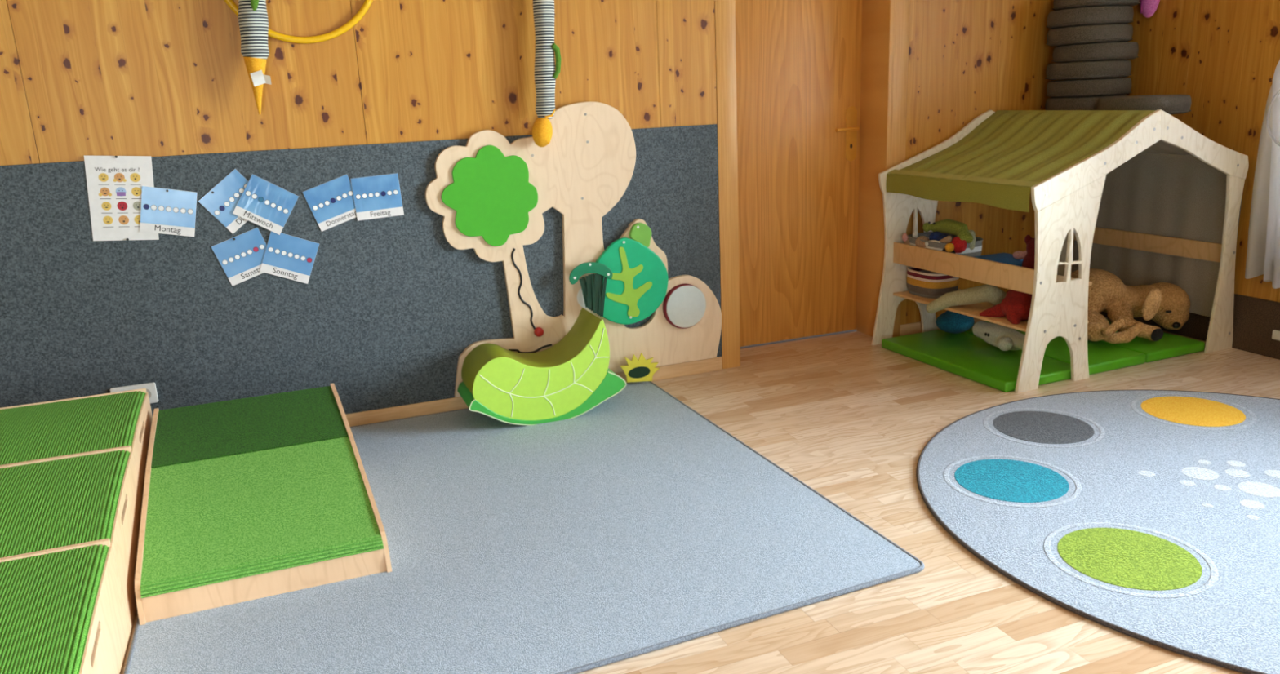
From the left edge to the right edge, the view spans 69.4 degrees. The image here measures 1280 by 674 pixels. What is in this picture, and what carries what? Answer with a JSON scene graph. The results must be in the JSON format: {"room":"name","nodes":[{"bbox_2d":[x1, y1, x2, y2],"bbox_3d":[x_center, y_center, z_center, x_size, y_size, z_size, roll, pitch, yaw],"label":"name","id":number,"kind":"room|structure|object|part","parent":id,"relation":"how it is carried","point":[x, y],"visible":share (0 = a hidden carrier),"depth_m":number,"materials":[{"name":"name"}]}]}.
{"room":"children's room","nodes":[
{"label":"children's room","id":0,"kind":"room"},
{"bbox_2d":[0,0,1092,324],"bbox_3d":[-0.558,-1.023,3.914,6.515,2.600,0.340,-8,16,-20],"label":"wall","id":1,"kind":"structure","parent":0,"point":[79,78],"depth_m":3.58,"materials":[{"name":"brown wood"}]},
{"bbox_3d":[-2.765,-0.666,2.930,1.438,2.600,0.012,-8,16,-20],"label":"wall panel","id":2,"kind":"part","parent":1,"relation":"part of","materials":[{"name":"brown wood"}]},
{"bbox_2d":[84,155,159,240],"bbox_3d":[-1.857,-0.497,3.314,0.233,0.316,0.008,-8,16,-20],"label":"poster","id":3,"kind":"object","parent":1,"relation":"attached to","point":[115,184],"visible":1,"depth_m":3.31,"materials":[{"name":"white paper"}]},
{"bbox_2d":[110,382,158,403],"bbox_3d":[-1.900,0.220,3.473,0.152,0.078,0.012,-8,16,-20],"label":"double socket","id":4,"kind":"object","parent":1,"relation":"attached to","point":[151,389],"visible":0.36,"depth_m":3.48,"materials":[{"name":"white plastic"}]},
{"bbox_2d":[139,186,197,236],"bbox_3d":[-1.722,-0.457,3.375,0.210,0.198,0.008,-8,16,-20],"label":"card","id":5,"kind":"object","parent":1,"relation":"attached to","point":[162,211],"visible":1,"depth_m":3.38,"materials":[{"name":"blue paper"}]},
{"bbox_3d":[-1.583,-0.833,3.366,1.101,2.600,0.012,-8,16,-20],"label":"wall panel","id":6,"kind":"part","parent":1,"relation":"part of","materials":[{"name":"brown wood"}]},
{"bbox_2d":[198,168,248,234],"bbox_3d":[-1.515,-0.506,3.449,0.243,0.240,0.008,-8,16,-20],"label":"card","id":7,"kind":"object","parent":1,"relation":"attached to","point":[222,200],"visible":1,"depth_m":3.44,"materials":[{"name":"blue paper"}]},
{"bbox_2d":[210,227,266,285],"bbox_3d":[-1.499,-0.304,3.506,0.223,0.214,0.008,-8,16,-20],"label":"card","id":8,"kind":"object","parent":1,"relation":"attached to","point":[241,256],"visible":1,"depth_m":3.50,"materials":[{"name":"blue paper"}]},
{"bbox_2d":[238,0,271,114],"bbox_3d":[-1.370,-1.184,3.279,0.113,0.764,0.129,4,16,24],"label":"hose","id":9,"kind":"object","parent":1,"relation":"attached to","point":[253,20],"visible":1,"depth_m":3.27,"materials":[{"name":"white plastic"}]},
{"bbox_2d":[232,173,298,235],"bbox_3d":[-1.411,-0.499,3.489,0.240,0.235,0.002,-8,16,-20],"label":"card","id":10,"kind":"object","parent":1,"relation":"attached to","point":[262,202],"visible":1,"depth_m":3.49,"materials":[{"name":"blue paper"}]},
{"bbox_2d":[259,231,319,284],"bbox_3d":[-1.351,-0.307,3.565,0.229,0.221,0.002,-8,16,-20],"label":"card","id":11,"kind":"object","parent":1,"relation":"attached to","point":[286,256],"visible":1,"depth_m":3.56,"materials":[{"name":"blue paper"}]},
{"bbox_2d":[223,0,373,43],"bbox_3d":[-1.248,-1.371,3.344,0.590,0.590,0.025,-8,16,-20],"label":"hoop","id":12,"kind":"object","parent":1,"relation":"attached to","point":[350,24],"visible":0.8,"depth_m":3.42,"materials":[{"name":"yellow plastic"}]},
{"bbox_2d":[302,173,356,231],"bbox_3d":[-1.185,-0.520,3.583,0.222,0.213,0.002,-8,16,-20],"label":"card","id":13,"kind":"object","parent":1,"relation":"attached to","point":[331,203],"visible":1,"depth_m":3.58,"materials":[{"name":"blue paper"}]},
{"bbox_2d":[0,124,721,416],"bbox_3d":[-1.519,-0.162,3.546,4.048,1.073,0.010,-8,16,-20],"label":"wall panel","id":14,"kind":"object","parent":1,"relation":"attached to","point":[387,310],"depth_m":3.59,"materials":[{"name":"grey fabric"}]},
{"bbox_2d":[350,173,404,221],"bbox_3d":[-1.031,-0.551,3.633,0.187,0.173,0.002,-8,16,-20],"label":"card","id":15,"kind":"object","parent":1,"relation":"attached to","point":[375,197],"visible":1,"depth_m":3.63,"materials":[{"name":"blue paper"}]},
{"bbox_3d":[-0.494,-0.987,3.767,1.236,2.600,0.012,-8,16,-20],"label":"wall panel","id":16,"kind":"part","parent":1,"relation":"part of","materials":[{"name":"brown wood"}]},
{"bbox_2d":[532,0,561,146],"bbox_3d":[-0.395,-1.237,3.669,0.144,0.942,0.137,-8,16,-20],"label":"hose","id":17,"kind":"object","parent":1,"relation":"hanging from","point":[546,75],"visible":1,"depth_m":3.66,"materials":[{"name":"white plastic"}]},
{"bbox_2d":[425,102,721,397],"bbox_3d":[-0.232,-0.367,3.960,1.295,1.240,0.086,-8,16,-20],"label":"panel","id":18,"kind":"object","parent":1,"relation":"attached to","point":[491,193],"visible":0.99,"depth_m":3.93,"materials":[{"name":"brown wood"}]},
{"bbox_3d":[-0.610,-0.573,3.768,0.397,0.410,0.012,-8,16,-20],"label":"flower crown","id":19,"kind":"part","parent":18,"relation":"part of","materials":[{"name":"green paint"}]},
{"bbox_3d":[-0.433,-0.021,3.965,0.041,0.041,0.030,-8,16,-20],"label":"slider knob","id":20,"kind":"part","parent":18,"relation":"part of","materials":[{"name":"red wood"}]},
{"bbox_2d":[577,288,587,308],"bbox_3d":[-0.225,-0.175,4.027,0.104,0.103,0.002,-8,16,-20],"label":"mirror","id":21,"kind":"object","parent":18,"relation":"attached to","point":[580,302],"depth_m":4.02,"materials":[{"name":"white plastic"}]},
{"bbox_2d":[345,317,986,426],"bbox_3d":[-0.450,0.237,4.091,6.306,0.066,0.074,-8,16,-21],"label":"baseboard","id":22,"kind":"structure","parent":1,"relation":"attached to","point":[699,366],"depth_m":3.94,"materials":[{"name":"brown wood"}]},
{"bbox_3d":[0.208,-1.086,4.026,0.270,2.600,0.012,-8,16,-20],"label":"wall panel","id":23,"kind":"part","parent":1,"relation":"part of","materials":[{"name":"brown wood"}]},
{"bbox_2d":[714,0,910,368],"bbox_3d":[0.783,-0.967,4.458,1.063,2.100,0.329,-8,16,-20],"label":"door","id":24,"kind":"structure","parent":1,"relation":"in","point":[811,95],"depth_m":4.59,"materials":[{"name":"brown wood"}]},
{"bbox_3d":[0.391,-0.850,4.158,0.097,2.060,0.020,-8,16,-20],"label":"casing","id":25,"kind":"part","parent":24,"relation":"part of","materials":[{"name":"brown wood"}]},
{"bbox_3d":[1.034,-1.044,4.641,0.132,0.023,0.056,-8,16,-20],"label":"lever","id":26,"kind":"part","parent":24,"relation":"part of","materials":[{"name":"gold metal"}]},
{"bbox_3d":[1.072,-1.033,4.693,0.066,0.276,0.006,-8,16,-20],"label":"handle plate","id":27,"kind":"part","parent":24,"relation":"part of","materials":[{"name":"gold metal"}]},
{"bbox_3d":[1.259,-0.991,4.550,0.108,2.060,0.024,-8,16,-20],"label":"casing","id":28,"kind":"part","parent":24,"relation":"part of","materials":[{"name":"brown wood"}]},
{"bbox_3d":[1.854,-1.339,4.710,1.198,2.600,0.012,-8,16,-20],"label":"wall panel","id":29,"kind":"part","parent":1,"relation":"part of","materials":[{"name":"brown wood"}]},
{"bbox_3d":[2.325,-1.069,4.531,0.513,0.058,0.774,-8,16,-20],"label":"corner shelf","id":30,"kind":"object","parent":1,"relation":"attached to","visible":0},
{"bbox_2d":[1044,94,1125,110],"bbox_3d":[2.253,-1.173,4.661,0.391,0.081,0.391,3,16,21],"label":"round cushion","id":31,"kind":"object","parent":30,"relation":"on","point":[1083,103],"visible":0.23,"depth_m":4.53,"materials":[{"name":"grey fabric"}]},
{"bbox_2d":[1045,77,1131,97],"bbox_3d":[2.251,-1.253,4.639,0.391,0.081,0.391,-16,20,-41],"label":"round cushion","id":32,"kind":"object","parent":31,"relation":"on","point":[1114,86],"visible":1,"depth_m":4.49,"materials":[{"name":"grey fabric"}]},
{"bbox_2d":[1044,59,1131,79],"bbox_3d":[2.237,-1.333,4.614,0.391,0.081,0.391,7,17,31],"label":"round cushion","id":33,"kind":"object","parent":32,"relation":"on","point":[1104,68],"visible":1,"depth_m":4.46,"materials":[{"name":"grey fabric"}]},
{"bbox_2d":[1051,41,1138,62],"bbox_3d":[2.260,-1.414,4.591,0.391,0.081,0.391,-13,18,-34],"label":"round cushion","id":34,"kind":"object","parent":33,"relation":"on","point":[1118,51],"visible":0.99,"depth_m":4.44,"materials":[{"name":"grey fabric"}]},
{"bbox_2d":[1045,23,1133,45],"bbox_3d":[2.224,-1.495,4.576,0.391,0.081,0.391,0,15,10],"label":"round cushion","id":35,"kind":"object","parent":34,"relation":"on","point":[1111,33],"visible":0.94,"depth_m":4.42,"materials":[{"name":"grey fabric"}]},
{"bbox_2d":[1045,5,1133,28],"bbox_3d":[2.217,-1.576,4.558,0.391,0.081,0.391,-1,15,7],"label":"round cushion","id":36,"kind":"object","parent":35,"relation":"on","point":[1101,15],"visible":0.81,"depth_m":4.41,"materials":[{"name":"grey fabric"}]},
{"bbox_2d":[1052,0,1140,10],"bbox_3d":[2.239,-1.658,4.537,0.391,0.081,0.391,1,15,15],"label":"round cushion","id":37,"kind":"object","parent":36,"relation":"on","point":[1057,4],"visible":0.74,"depth_m":4.41,"materials":[{"name":"grey fabric"}]},
{"bbox_2d":[1096,94,1191,114],"bbox_3d":[2.323,-1.072,4.268,0.391,0.081,0.391,-16,20,-42],"label":"round cushion","id":38,"kind":"object","parent":30,"relation":"on","point":[1169,104],"visible":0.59,"depth_m":4.11,"materials":[{"name":"grey fabric"}]},
{"bbox_2d":[120,315,1279,673],"bbox_3d":[0.740,1.050,1.189,6.315,0.120,7.140,-8,16,-20],"label":"floor","id":39,"kind":"structure","parent":0,"point":[852,419],"depth_m":2.83,"materials":[{"name":"brown wood"}]},
{"bbox_2d":[0,539,130,673],"bbox_3d":[-1.662,0.786,1.817,1.048,0.272,0.745,-8,16,-20],"label":"module","id":40,"kind":"object","parent":39,"relation":"on","point":[63,611],"visible":1,"depth_m":2.08,"materials":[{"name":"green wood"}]},
{"bbox_3d":[-1.798,0.703,2.150,1.044,0.271,0.007,-8,16,-20],"label":"panel","id":41,"kind":"part","parent":40,"relation":"part of","materials":[{"name":"brown wood"}]},
{"bbox_2d":[0,446,142,635],"bbox_3d":[-1.889,0.612,2.367,1.048,0.346,0.491,-8,16,-20],"label":"module","id":42,"kind":"object","parent":39,"relation":"on","point":[47,504],"visible":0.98,"depth_m":2.45,"materials":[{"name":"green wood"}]},
{"bbox_3d":[-1.801,0.701,2.157,1.044,0.271,0.007,-8,16,-20],"label":"panel","id":43,"kind":"part","parent":42,"relation":"part of","materials":[{"name":"brown wood"}]},
{"bbox_3d":[-1.979,0.557,2.585,1.044,0.345,0.007,-8,16,-20],"label":"panel","id":44,"kind":"part","parent":42,"relation":"part of","materials":[{"name":"brown wood"}]},
{"bbox_2d":[0,388,152,501],"bbox_3d":[-2.064,0.482,2.792,1.048,0.393,0.461,-8,16,-20],"label":"module","id":45,"kind":"object","parent":39,"relation":"on","point":[33,432],"visible":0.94,"depth_m":2.85,"materials":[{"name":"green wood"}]},
{"bbox_3d":[-1.982,0.555,2.593,1.044,0.345,0.007,-8,16,-20],"label":"panel","id":46,"kind":"part","parent":45,"relation":"part of","materials":[{"name":"brown wood"}]},
{"bbox_3d":[-2.149,0.431,2.997,1.044,0.392,0.007,-8,16,-20],"label":"panel","id":47,"kind":"part","parent":45,"relation":"part of","materials":[{"name":"brown wood"}]},
{"bbox_2d":[124,381,924,673],"bbox_3d":[-0.485,0.552,3.010,2.009,0.013,2.022,-8,16,-20],"label":"rug","id":48,"kind":"object","parent":39,"relation":"on","point":[634,524],"visible":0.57,"depth_m":2.62,"materials":[{"name":"grey carpet"}]},
{"bbox_2d":[134,383,391,625],"bbox_3d":[-1.160,0.451,2.847,0.638,0.326,0.859,-8,16,-20],"label":"ramp","id":49,"kind":"object","parent":48,"relation":"on","point":[248,499],"visible":1,"depth_m":2.68,"materials":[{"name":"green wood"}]},
{"bbox_3d":[-1.451,0.492,2.740,0.013,0.326,0.859,-8,16,-20],"label":"panel","id":50,"kind":"part","parent":49,"relation":"part of","materials":[{"name":"brown wood"}]},
{"bbox_3d":[-0.899,0.414,2.943,0.013,0.327,0.862,-9,16,-24],"label":"panel","id":51,"kind":"part","parent":49,"relation":"part of","materials":[{"name":"brown wood"}]},
{"bbox_2d":[457,307,626,426],"bbox_3d":[-0.415,0.126,3.825,0.657,0.407,0.273,-8,16,-20],"label":"rocker","id":52,"kind":"object","parent":48,"relation":"on","point":[569,379],"visible":1,"depth_m":3.74,"materials":[{"name":"green plastic"}]},
{"bbox_2d":[461,307,600,395],"bbox_3d":[-0.438,0.118,3.818,0.563,0.378,0.265,-8,16,-20],"label":"seat cushion","id":53,"kind":"object","parent":52,"relation":"on","point":[572,366],"depth_m":3.74,"materials":[{"name":"green fabric"}]},
{"bbox_3d":[-0.389,0.148,3.698,0.573,0.387,0.006,-8,16,-20],"label":"panel","id":54,"kind":"part","parent":52,"relation":"part of","materials":[{"name":"plastic"}]},
{"bbox_2d":[881,319,1204,392],"bbox_3d":[1.932,0.038,4.486,1.221,0.047,0.838,-9,16,-22],"label":"mat","id":55,"kind":"object","parent":39,"relation":"on","point":[964,354],"visible":0.55,"depth_m":4.26,"materials":[{"name":"green leather"}]},
{"bbox_2d":[935,310,974,333],"bbox_3d":[1.591,-0.081,4.666,0.199,0.130,0.169,-9,16,-22],"label":"floor cushion","id":56,"kind":"object","parent":55,"relation":"on","point":[949,322],"visible":0.77,"depth_m":4.61,"materials":[{"name":"blue fabric"}]},
{"bbox_2d":[972,321,1025,351],"bbox_3d":[1.698,0.004,4.345,0.134,0.111,0.385,-6,15,-12],"label":"seal","id":57,"kind":"object","parent":55,"relation":"on","point":[1004,338],"visible":0.87,"depth_m":4.32,"materials":[{"name":"grey fabric"}]},
{"bbox_2d":[1071,268,1190,343],"bbox_3d":[2.413,-0.161,4.459,0.709,0.308,0.547,-3,15,0],"label":"plush dog","id":58,"kind":"object","parent":55,"relation":"on","point":[1167,304],"visible":0.86,"depth_m":4.42},
{"bbox_2d":[871,109,1248,393],"bbox_3d":[1.972,-0.501,4.400,1.378,1.129,0.939,-9,16,-22],"label":"house","id":59,"kind":"object","parent":39,"relation":"on","point":[1144,197],"visible":0.98,"depth_m":4.26,"materials":[{"name":"brown wood"}]},
{"bbox_2d":[906,266,959,298],"bbox_3d":[1.453,-0.277,4.590,0.204,0.126,0.243,-9,16,-22],"label":"fabric basket","id":60,"kind":"object","parent":59,"relation":"on","point":[920,282],"visible":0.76,"depth_m":4.50,"materials":[{"name":"multicoloured fabric"}]},
{"bbox_2d":[907,231,983,257],"bbox_3d":[1.477,-0.424,4.488,0.263,0.122,0.360,-9,16,-22],"label":"fabric basket","id":61,"kind":"object","parent":59,"relation":"on","point":[976,251],"visible":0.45,"depth_m":4.36,"materials":[{"name":"grey fabric"}]},
{"bbox_2d":[902,231,917,244],"bbox_3d":[1.349,-0.473,4.556,0.080,0.101,0.100,-9,16,-22],"label":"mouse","id":62,"kind":"object","parent":61,"relation":"in","point":[904,237],"visible":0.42,"depth_m":4.55,"materials":[{"name":"pink fabric"}]},
{"bbox_2d":[915,235,929,247],"bbox_3d":[1.372,-0.435,4.475,0.088,0.111,0.125,6,17,30],"label":"plush dog","id":63,"kind":"object","parent":61,"relation":"in","point":[918,243],"visible":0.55,"depth_m":4.44},
{"bbox_2d":[928,231,952,243],"bbox_3d":[1.450,-0.451,4.426,0.110,0.110,0.124,-9,16,-22],"label":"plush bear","id":64,"kind":"object","parent":61,"relation":"in","point":[937,236],"visible":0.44,"depth_m":4.40},
{"bbox_2d":[929,240,955,253],"bbox_3d":[1.434,-0.406,4.368,0.082,0.105,0.173,-9,16,-22],"label":"penguin","id":65,"kind":"object","parent":61,"relation":"in","point":[949,247],"visible":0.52,"depth_m":4.29},
{"bbox_2d":[939,235,951,243],"bbox_3d":[1.430,-0.452,4.339,0.030,0.057,0.087,-9,16,-22],"label":"snake","id":66,"kind":"object","parent":61,"relation":"in","point":[947,239],"visible":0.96,"depth_m":4.31},
{"bbox_2d":[922,218,973,243],"bbox_3d":[1.474,-0.509,4.407,0.099,0.099,0.299,-9,16,-22],"label":"plush crocodile","id":67,"kind":"object","parent":61,"relation":"on","point":[960,229],"visible":0.97,"depth_m":4.38,"materials":[{"name":"green fabric"}]},
{"bbox_2d":[949,236,967,253],"bbox_3d":[1.483,-0.425,4.322,0.071,0.094,0.096,-13,18,-35],"label":"ball","id":68,"kind":"object","parent":61,"relation":"in","point":[960,246],"visible":0.77,"depth_m":4.29,"materials":[{"name":"red fabric"}]},
{"bbox_2d":[968,230,975,249],"bbox_3d":[1.548,-0.454,4.331,0.046,0.097,0.050,-9,16,-22],"label":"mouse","id":69,"kind":"object","parent":61,"relation":"in","point":[972,233],"visible":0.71,"depth_m":4.31,"materials":[{"name":"fabric"}]},
{"bbox_3d":[1.450,-0.325,4.212,0.018,0.103,0.902,-9,16,-22],"label":"rail","id":70,"kind":"part","parent":59,"relation":"part of","materials":[{"name":"brown wood"}]},
{"bbox_2d":[925,284,1006,313],"bbox_3d":[1.505,-0.174,4.256,0.371,0.165,0.103,7,17,31],"label":"snake","id":71,"kind":"object","parent":59,"relation":"on","point":[991,294],"visible":0.88,"depth_m":4.23},
{"bbox_2d":[893,288,1088,332],"bbox_3d":[1.607,-0.141,4.326,0.328,0.013,0.902,-9,16,-22],"label":"shelf","id":72,"kind":"object","parent":59,"relation":"attached to","point":[974,311],"depth_m":4.08,"materials":[{"name":"brown wood"}]},
{"bbox_2d":[973,253,1022,266],"bbox_3d":[1.644,-0.314,4.133,0.200,0.077,0.290,-9,16,-22],"label":"blanket","id":73,"kind":"object","parent":59,"relation":"on","point":[1006,258],"visible":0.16,"depth_m":4.12,"materials":[{"name":"blue fabric"}]},
{"bbox_2d":[1012,250,1026,259],"bbox_3d":[1.685,-0.362,4.083,0.045,0.045,0.083,-9,16,-22],"label":"mouse","id":74,"kind":"object","parent":73,"relation":"on","point":[1019,255],"visible":0.79,"depth_m":4.07,"materials":[{"name":"pink fabric"}]},
{"bbox_2d":[979,289,1032,324],"bbox_3d":[1.639,-0.145,4.060,0.169,0.141,0.227,-9,16,-22],"label":"pillow","id":75,"kind":"object","parent":59,"relation":"on","point":[1015,306],"visible":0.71,"depth_m":3.99,"materials":[{"name":"red fabric"}]},
{"bbox_2d":[1022,235,1035,269],"bbox_3d":[1.690,-0.331,3.948,0.110,0.210,0.102,-9,16,-22],"label":"cat","id":76,"kind":"object","parent":59,"relation":"on","point":[1028,260],"visible":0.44,"depth_m":3.92},
{"bbox_3d":[2.310,-0.533,5.060,0.176,0.825,0.017,-9,16,-22],"label":"post","id":77,"kind":"part","parent":59,"relation":"part of","materials":[{"name":"brown wood"}]},
{"bbox_2d":[1056,275,1092,285],"bbox_3d":[1.605,-0.305,4.285,0.316,0.015,0.902,-9,16,-22],"label":"shelf","id":78,"kind":"object","parent":59,"relation":"attached to","point":[1059,278],"depth_m":3.90,"materials":[{"name":"brown wood"}]},
{"bbox_3d":[2.553,-0.478,4.665,0.018,0.085,0.902,-9,16,-22],"label":"rail","id":79,"kind":"part","parent":59,"relation":"part of","materials":[{"name":"brown wood"}]},
{"bbox_2d":[1072,152,1243,316],"bbox_3d":[2.566,-0.543,4.655,0.021,0.756,0.900,-9,16,-22],"label":"curtain","id":80,"kind":"object","parent":59,"relation":"hanging from","point":[1161,216],"depth_m":4.56,"materials":[{"name":"grey fabric"}]},
{"bbox_3d":[2.712,-0.337,4.255,0.176,0.825,0.017,-9,16,-22],"label":"post","id":81,"kind":"part","parent":59,"relation":"part of","materials":[{"name":"brown wood"}]},
{"bbox_2d":[915,390,1279,673],"bbox_3d":[1.936,0.493,2.836,2.136,0.014,2.136,-8,16,-20],"label":"round rug","id":82,"kind":"object","parent":39,"relation":"on","point":[1151,517],"visible":1,"depth_m":2.81,"materials":[{"name":"grey carpet"}]},
{"bbox_2d":[1108,0,1279,302],"bbox_3d":[3.761,-0.679,1.903,0.250,2.600,7.200,-8,16,-20],"label":"wall","id":83,"kind":"structure","parent":0,"point":[1224,55],"depth_m":4.28,"materials":[{"name":"brown wood"}]},
{"bbox_2d":[1139,0,1159,17],"bbox_3d":[2.482,-1.746,4.481,0.081,0.374,0.104,0,15,9],"label":"plush","id":84,"kind":"object","parent":83,"relation":"hanging from","point":[1148,7],"visible":0.98,"depth_m":4.50,"materials":[{"name":"pink fabric"}]},
{"bbox_3d":[2.521,-1.356,4.662,0.012,2.600,0.553,-8,16,-20],"label":"wall panel","id":85,"kind":"part","parent":83,"relation":"part of","materials":[{"name":"brown wood"}]},
{"bbox_2d":[1099,293,1279,359],"bbox_3d":[3.713,0.483,2.102,0.008,0.258,6.875,-8,16,-20],"label":"trim","id":86,"kind":"structure","parent":83,"relation":"attached to","point":[1255,319],"depth_m":4.29,"materials":[{"name":"wood"}]},
{"bbox_3d":[2.726,-1.230,4.153,0.012,2.600,0.568,-8,16,-20],"label":"wall panel","id":87,"kind":"part","parent":83,"relation":"part of","materials":[{"name":"brown wood"}]},
{"bbox_2d":[1271,329,1279,341],"bbox_3d":[2.879,-0.003,4.148,0.013,0.042,0.080,-8,16,-20],"label":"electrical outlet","id":88,"kind":"object","parent":83,"relation":"attached to","point":[1276,334],"visible":1,"depth_m":4.16,"materials":[{"name":"white plastic"}]},
{"bbox_3d":[2.874,-0.002,4.146,0.004,0.028,0.056,-8,16,-20],"label":"rocker plate","id":89,"kind":"part","parent":88,"relation":"part of","materials":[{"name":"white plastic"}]},
{"bbox_3d":[3.101,-0.036,3.593,0.012,0.550,1.248,-8,16,-20],"label":"wall panel","id":90,"kind":"part","parent":83,"relation":"part of","materials":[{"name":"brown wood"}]},
{"bbox_3d":[3.118,-1.929,2.468,0.024,0.024,2.850,-8,16,-20],"label":"curtain rod","id":91,"kind":"object","parent":83,"relation":"attached to","visible":0},
{"bbox_2d":[1244,84,1272,282],"bbox_3d":[2.792,-1.207,3.758,0.058,2.032,0.477,-8,16,-20],"label":"curtain","id":92,"kind":"object","parent":91,"relation":"hanging from","point":[1257,232],"visible":0.62,"depth_m":4.09,"materials":[{"name":"white fabric"}]},
{"bbox_2d":[1263,59,1279,288],"bbox_3d":[2.773,-1.161,3.595,0.047,2.036,0.616,-8,16,-20],"label":"curtain","id":93,"kind":"object","parent":91,"relation":"hanging from","point":[1272,262],"visible":1,"depth_m":3.96,"materials":[{"name":"white fabric"}]}
]}

